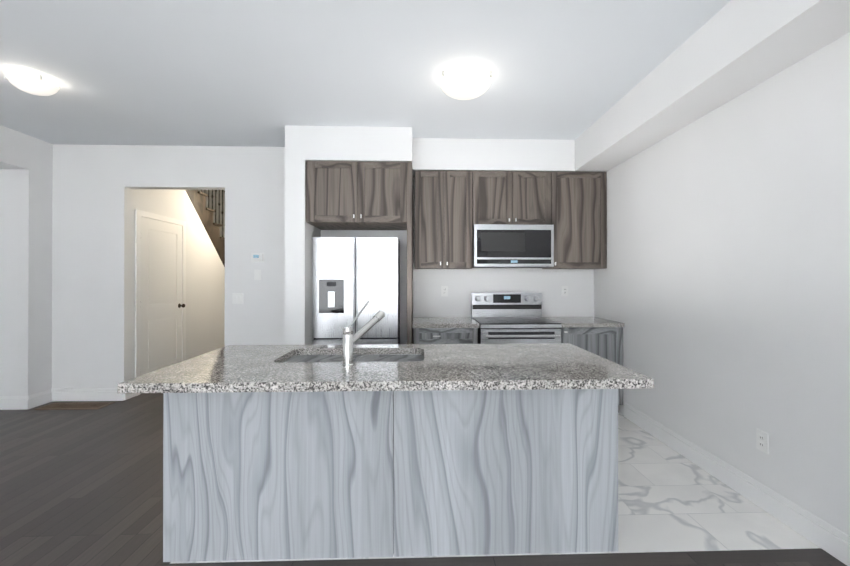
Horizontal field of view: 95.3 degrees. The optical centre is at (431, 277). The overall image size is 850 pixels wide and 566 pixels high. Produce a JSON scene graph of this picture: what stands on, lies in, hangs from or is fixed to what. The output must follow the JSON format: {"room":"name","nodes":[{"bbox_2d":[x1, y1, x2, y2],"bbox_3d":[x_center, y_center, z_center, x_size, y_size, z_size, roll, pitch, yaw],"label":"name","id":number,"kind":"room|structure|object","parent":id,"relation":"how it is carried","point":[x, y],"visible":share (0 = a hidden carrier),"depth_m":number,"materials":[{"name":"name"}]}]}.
{"room":"kitchen","nodes":[
{"label":"kitchen","id":0,"kind":"room"},
{"bbox_2d":[0,125,52,395],"bbox_3d":[-4.258,-0.073,0.311,0.450,2.820,7.870,0,0,-2],"label":"wall","id":1,"kind":"structure","parent":0,"point":[26,190],"depth_m":3.99,"materials":[{"name":"paint"}]},
{"bbox_2d":[0,395,31,409],"bbox_3d":[-4.306,1.280,3.975,0.334,0.140,0.022,0,0,-2],"label":"baseboard","id":2,"kind":"structure","parent":1,"relation":"attached to","point":[6,402],"depth_m":3.97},
{"bbox_2d":[132,189,224,378],"bbox_3d":[-3.522,-0.741,6.701,0.100,4.200,4.610,0,0,-2],"label":"wall","id":3,"kind":"structure","parent":0,"point":[205,300],"depth_m":5.64,"materials":[{"name":"paint"}]},
{"bbox_2d":[135,209,185,395],"bbox_3d":[-3.370,0.283,4.906,0.082,2.140,0.944,0,0,-2],"label":"hall door","id":4,"kind":"structure","parent":3,"relation":"in","point":[160,291],"depth_m":4.84,"materials":[{"name":"white wood"}]},
{"bbox_2d":[198,190,224,236],"bbox_3d":[-4.641,-0.741,6.664,0.100,4.200,4.610,0,0,-2],"label":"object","id":5,"kind":"structure","parent":0,"point":[217,205],"depth_m":8.41,"materials":[{"name":"paint"}]},
{"bbox_2d":[285,126,320,344],"bbox_3d":[-1.329,-0.060,4.038,0.190,2.820,0.610,0,0,-2],"label":"wall pillar","id":6,"kind":"structure","parent":0,"point":[300,232],"depth_m":3.74,"materials":[{"name":"paint"}]},
{"bbox_2d":[52,144,593,388],"bbox_3d":[-1.325,-0.748,4.406,6.580,4.200,0.120,0,0,-2],"label":"wall","id":7,"kind":"structure","parent":0,"point":[94,186],"depth_m":4.31,"materials":[{"name":"paint"}]},
{"bbox_2d":[48,388,127,402],"bbox_3d":[-3.770,1.281,4.250,0.784,0.140,0.018,0,0,-2],"label":"baseboard","id":8,"kind":"structure","parent":7,"relation":"attached to","point":[62,394],"depth_m":4.25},
{"bbox_2d":[232,293,242,303],"bbox_3d":[-2.156,0.228,4.308,0.118,0.118,0.012,0,0,-2],"label":"switch plate","id":9,"kind":"object","parent":7,"relation":"attached to","point":[237,298],"depth_m":4.31,"materials":[{"name":"white plastic"}]},
{"bbox_2d":[251,253,263,261],"bbox_3d":[-1.938,-0.226,4.310,0.140,0.105,0.026,0,0,-2],"label":"thermostat","id":10,"kind":"object","parent":7,"relation":"attached to","point":[257,257],"visible":1,"depth_m":4.30,"materials":[{"name":"white plastic"}]},
{"bbox_2d":[254,270,260,279],"bbox_3d":[-1.937,-0.036,4.316,0.075,0.118,0.012,0,0,-2],"label":"switch plate","id":11,"kind":"object","parent":7,"relation":"attached to","point":[257,273],"depth_m":4.32,"materials":[{"name":"white plastic"}]},
{"bbox_2d":[441,286,447,295],"bbox_3d":[0.147,0.149,4.385,0.075,0.118,0.010,0,0,-2],"label":"outlet","id":12,"kind":"object","parent":7,"relation":"attached to","point":[444,290],"depth_m":4.38,"materials":[{"name":"white plastic"}]},
{"bbox_2d":[415,170,478,268],"bbox_3d":[0.157,-0.617,4.232,0.676,1.032,0.316,0,0,-2],"label":"upper cabinet","id":13,"kind":"object","parent":7,"relation":"attached to","point":[452,208],"depth_m":4.08,"materials":[{"name":"brown wood"}]},
{"bbox_2d":[479,171,554,225],"bbox_3d":[0.848,-0.847,4.255,0.837,0.572,0.316,0,0,-2],"label":"upper cabinet","id":14,"kind":"object","parent":7,"relation":"attached to","point":[505,197],"depth_m":4.10,"materials":[{"name":"brown wood"}]},
{"bbox_2d":[472,224,553,267],"bbox_3d":[0.850,-0.333,4.211,0.831,0.443,0.402,0,0,-2],"label":"microwave","id":15,"kind":"object","parent":14,"relation":"attached to","point":[509,246],"visible":0.96,"depth_m":4.01,"materials":[{"name":"grey metal"}]},
{"bbox_2d":[561,286,567,295],"bbox_3d":[1.525,0.149,4.430,0.075,0.118,0.010,0,0,-2],"label":"outlet","id":16,"kind":"object","parent":7,"relation":"attached to","point":[564,289],"depth_m":4.43,"materials":[{"name":"white plastic"}]},
{"bbox_2d":[542,172,606,268],"bbox_3d":[1.534,-0.617,4.277,0.665,1.032,0.316,0,0,-2],"label":"upper cabinet","id":17,"kind":"object","parent":7,"relation":"attached to","point":[580,228],"depth_m":4.13,"materials":[{"name":"brown wood"}]},
{"bbox_2d":[0,0,730,190],"bbox_3d":[-1.274,-2.189,2.832,6.580,1.430,12.700,0,0,-2],"label":"ceiling","id":18,"kind":"structure","parent":0,"point":[256,73],"depth_m":2.66,"materials":[{"name":"white paint"}]},
{"bbox_2d":[5,70,59,95],"bbox_3d":[-2.925,-1.416,2.849,0.278,0.113,0.285,0,0,-2],"label":"ceiling light","id":19,"kind":"object","parent":18,"relation":"attached to","point":[34,84],"visible":1,"depth_m":2.78,"materials":[{"name":"white glass"}]},
{"bbox_2d":[439,65,491,99],"bbox_3d":[0.247,-1.401,2.832,0.388,0.143,0.395,0,0,-2],"label":"ceiling light","id":20,"kind":"object","parent":18,"relation":"attached to","point":[463,82],"visible":1,"depth_m":2.72,"materials":[{"name":"white glass"}]},
{"bbox_2d":[0,393,846,565],"bbox_3d":[-1.274,1.371,2.820,6.580,0.050,12.700,0,0,-2],"label":"floor","id":21,"kind":"structure","parent":0,"point":[81,487],"depth_m":2.28,"materials":[{"name":"wood"}]},
{"bbox_2d":[34,402,114,409],"bbox_3d":[-3.746,1.346,4.080,0.640,0.008,0.220,0,0,-2],"label":"floor vent","id":22,"kind":"object","parent":21,"relation":"in","point":[73,405],"visible":1,"depth_m":4.08,"materials":[{"name":"brown"}]},
{"bbox_2d":[186,190,224,266],"bbox_3d":[-4.014,-0.900,6.685,1.148,4.519,3.710,0,0,-2],"label":"stairs","id":23,"kind":"structure","parent":21,"relation":"on","point":[203,211],"depth_m":6.04,"materials":[{"name":"brown wood"}]},
{"bbox_2d":[170,413,819,563],"bbox_3d":[0.365,1.372,3.193,3.280,0.050,2.640,0,0,-2],"label":"floor","id":24,"kind":"structure","parent":0,"point":[670,499],"depth_m":2.22,"materials":[{"name":"stone"}]},
{"bbox_2d":[312,237,399,344],"bbox_3d":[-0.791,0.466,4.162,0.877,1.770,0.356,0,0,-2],"label":"refrigerator","id":25,"kind":"object","parent":24,"relation":"on","point":[351,276],"visible":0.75,"depth_m":3.99,"materials":[{"name":"grey metal"}]},
{"bbox_2d":[306,161,412,343],"bbox_3d":[-0.715,0.108,4.042,1.029,2.484,0.634,0,0,-2],"label":"wall cabinet","id":26,"kind":"object","parent":24,"relation":"on","point":[353,195],"visible":0.94,"depth_m":3.77,"materials":[{"name":"brown wood"}]},
{"bbox_2d":[163,351,617,561],"bbox_3d":[-0.187,0.910,2.209,2.186,0.868,0.685,0,0,-2],"label":"kitchen island","id":27,"kind":"object","parent":24,"relation":"on","point":[273,452],"depth_m":1.87,"materials":[{"name":"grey wood"}]},
{"bbox_2d":[117,343,653,394],"bbox_3d":[-0.182,0.487,2.083,2.236,0.108,0.930,0,0,-2],"label":"island countertop","id":28,"kind":"structure","parent":27,"relation":"on","point":[233,369],"depth_m":1.81,"materials":[{"name":"grey stone"}]},
{"bbox_2d":[342,301,384,365],"bbox_3d":[-0.357,0.277,2.052,0.062,0.311,0.340,0,0,25],"label":"faucet","id":29,"kind":"object","parent":28,"relation":"on","point":[350,339],"visible":1,"depth_m":1.92,"materials":[{"name":"silver metal"}]},
{"bbox_2d":[412,317,479,343],"bbox_3d":[0.128,0.895,4.047,0.647,0.910,0.674,0,0,-2],"label":"base cabinet","id":30,"kind":"object","parent":24,"relation":"on","point":[445,330],"visible":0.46,"depth_m":3.74,"materials":[{"name":"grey wood"}]},
{"bbox_2d":[471,293,561,343],"bbox_3d":[0.851,0.758,4.016,0.781,1.185,0.752,0,0,-2],"label":"range","id":31,"kind":"object","parent":24,"relation":"on","point":[508,318],"visible":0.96,"depth_m":3.97,"materials":[{"name":"grey metal"}]},
{"bbox_2d":[543,317,624,412],"bbox_3d":[1.559,0.895,4.093,0.626,0.910,0.674,0,0,-2],"label":"base cabinet","id":32,"kind":"object","parent":24,"relation":"on","point":[601,337],"visible":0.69,"depth_m":3.79,"materials":[{"name":"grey wood"}]},
{"bbox_2d":[305,0,849,176],"bbox_3d":[0.438,-1.317,0.519,3.110,0.330,7.770,0,0,-2],"label":"soffit","id":33,"kind":"structure","parent":0,"point":[730,50],"depth_m":2.76,"materials":[{"name":"paint"}]},
{"bbox_2d":[594,32,849,535],"bbox_3d":[2.041,-0.072,0.577,0.100,2.820,7.990,0,0,-2],"label":"wall","id":34,"kind":"structure","parent":0,"point":[722,286],"depth_m":2.33,"materials":[{"name":"paint"}]},
{"bbox_2d":[624,403,849,565],"bbox_3d":[1.996,1.267,0.225,0.014,0.140,7.100,0,0,-2],"label":"baseboard","id":35,"kind":"structure","parent":34,"relation":"attached to","point":[825,536],"depth_m":2.29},
{"bbox_2d":[756,429,768,453],"bbox_3d":[1.930,0.953,2.261,0.010,0.118,0.075,0,0,-2],"label":"outlet","id":36,"kind":"object","parent":34,"relation":"attached to","point":[762,441],"visible":1,"depth_m":2.25,"materials":[{"name":"white plastic"}]}
]}

